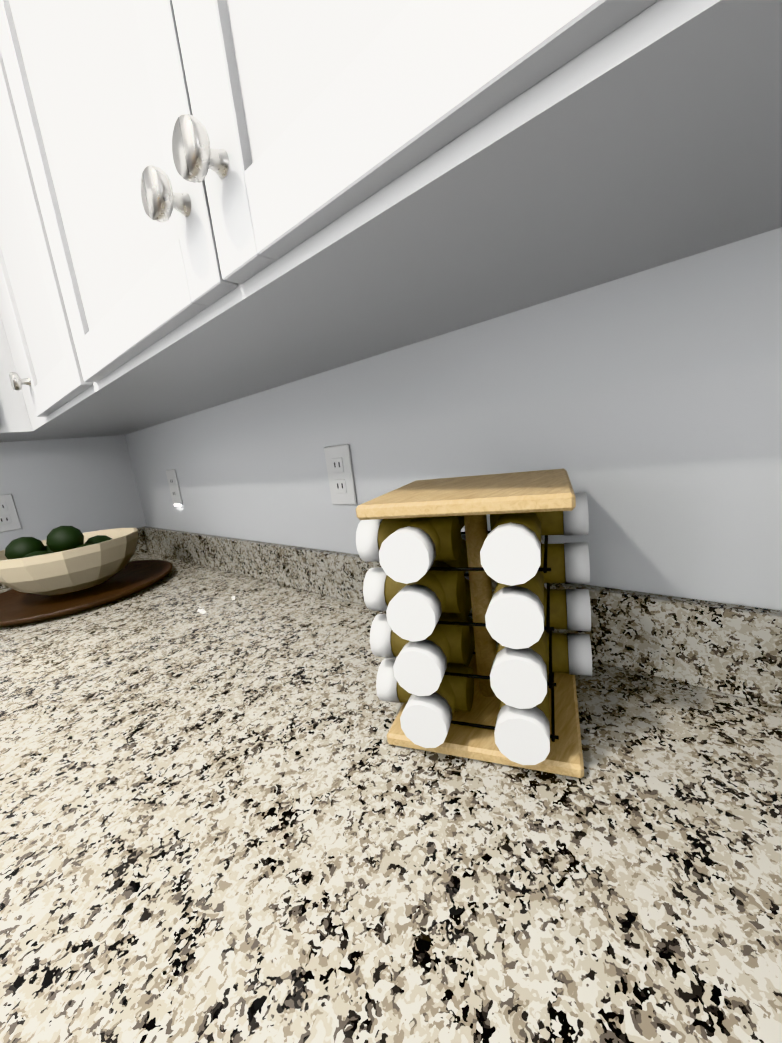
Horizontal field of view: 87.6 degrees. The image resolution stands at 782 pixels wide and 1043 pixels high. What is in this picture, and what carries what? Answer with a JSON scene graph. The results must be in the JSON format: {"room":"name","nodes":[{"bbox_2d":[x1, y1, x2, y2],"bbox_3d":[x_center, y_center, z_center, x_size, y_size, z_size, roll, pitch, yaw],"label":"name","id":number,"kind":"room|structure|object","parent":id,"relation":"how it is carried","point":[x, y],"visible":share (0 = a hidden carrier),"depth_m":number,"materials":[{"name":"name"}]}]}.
{"room":"kitchen","nodes":[
{"label":"kitchen","id":0,"kind":"room"},
{"bbox_2d":[0,435,143,550],"bbox_3d":[-3.359,0.442,-0.924,0.160,2.740,6.960,3,15,41],"label":"wall","id":1,"kind":"structure","parent":0,"point":[84,484],"depth_m":1.44,"materials":[{"name":"white paint"}]},
{"bbox_2d":[0,403,11,441],"bbox_3d":[-1.366,-0.629,0.903,0.332,0.913,0.518,3,15,41],"label":"upper cabinet","id":2,"kind":"object","parent":1,"relation":"attached to","point":[5,431],"depth_m":1.09,"materials":[{"name":"white wood"}]},
{"bbox_2d":[0,494,21,532],"bbox_3d":[-1.253,-0.026,1.314,0.007,0.118,0.072,3,15,41],"label":"electrical outlet","id":3,"kind":"object","parent":1,"relation":"attached to","point":[9,519],"visible":1,"depth_m":1.32,"materials":[{"name":"white plastic"}]},
{"bbox_2d":[0,315,150,441],"bbox_3d":[-1.093,-0.722,1.207,0.332,0.913,0.436,3,15,41],"label":"upper cabinet","id":4,"kind":"object","parent":1,"relation":"attached to","point":[15,424],"depth_m":1.11,"materials":[{"name":"white wood"}]},
{"bbox_2d":[120,227,781,610],"bbox_3d":[2.050,-0.189,-1.033,8.370,2.740,0.160,3,15,41],"label":"wall","id":5,"kind":"structure","parent":0,"point":[644,409],"depth_m":0.50,"materials":[{"name":"white paint"}]},
{"bbox_2d":[9,368,157,430],"bbox_3d":[-0.846,-0.722,1.057,0.271,0.913,0.332,3,15,41],"label":"upper cabinet","id":6,"kind":"object","parent":5,"relation":"attached to","point":[12,375],"depth_m":1.14,"materials":[{"name":"white wood"}]},
{"bbox_2d":[0,172,220,427],"bbox_3d":[-0.599,-0.709,0.840,0.503,0.913,0.332,3,15,41],"label":"upper cabinet","id":7,"kind":"object","parent":5,"relation":"attached to","point":[36,377],"depth_m":0.90,"materials":[{"name":"white wood"}]},
{"bbox_2d":[166,469,182,505],"bbox_3d":[-0.723,-0.112,1.358,0.072,0.122,0.007,3,15,41],"label":"electrical outlet","id":8,"kind":"object","parent":5,"relation":"attached to","point":[174,487],"visible":1,"depth_m":1.35,"materials":[{"name":"white plastic"}]},
{"bbox_2d":[324,444,356,504],"bbox_3d":[-0.101,-0.091,0.808,0.072,0.118,0.007,3,15,41],"label":"electrical outlet","id":9,"kind":"object","parent":5,"relation":"attached to","point":[340,473],"visible":1,"depth_m":0.80,"materials":[{"name":"white plastic"}]},
{"bbox_2d":[0,0,781,407],"bbox_3d":[-0.121,-0.684,0.420,1.053,0.913,0.332,3,15,41],"label":"upper cabinet","id":10,"kind":"object","parent":5,"relation":"attached to","point":[204,204],"depth_m":0.31,"materials":[{"name":"white wood"}]},
{"bbox_3d":[-0.112,1.986,-3.362,8.370,0.100,7.320,3,15,41],"label":"floor","id":11,"kind":"structure","parent":0,"visible":0},
{"bbox_3d":[-1.200,0.772,0.926,0.658,0.880,1.643,3,15,41],"label":"base cabinet","id":12,"kind":"object","parent":11,"relation":"on","visible":0},
{"bbox_2d":[0,526,781,1042],"bbox_3d":[-0.471,0.198,0.748,1.943,0.132,0.700,3,15,41],"label":"countertop","id":13,"kind":"structure","parent":12,"relation":"on","point":[228,814],"depth_m":0.21,"materials":[{"name":"stone"}]},
{"bbox_2d":[0,560,171,626],"bbox_3d":[-0.881,0.192,1.150,0.480,0.022,0.480,3,15,41],"label":"round tray","id":14,"kind":"object","parent":13,"relation":"on","point":[127,580],"visible":0.75,"depth_m":1.09,"materials":[{"name":"brown wood"}]},
{"bbox_2d":[0,528,137,595],"bbox_3d":[-0.890,0.118,1.136,0.341,0.125,0.350,3,15,41],"label":"bowl","id":15,"kind":"object","parent":14,"relation":"on","point":[71,570],"visible":0.85,"depth_m":1.03,"materials":[{"name":"beige wood"}]},
{"bbox_2d":[5,526,111,559],"bbox_3d":[-0.895,0.077,1.128,0.225,0.135,0.244,3,15,41],"label":"avocados","id":16,"kind":"object","parent":15,"relation":"in","point":[61,538],"visible":0.4,"depth_m":1.08,"materials":[{"name":"green food"}]},
{"bbox_2d":[356,469,591,777],"bbox_3d":[0.102,0.087,0.459,0.241,0.259,0.257,3,15,41],"label":"spice rack","id":17,"kind":"object","parent":13,"relation":"on","point":[452,679],"visible":1,"depth_m":0.39,"materials":[{"name":"brown wood"}]}
]}

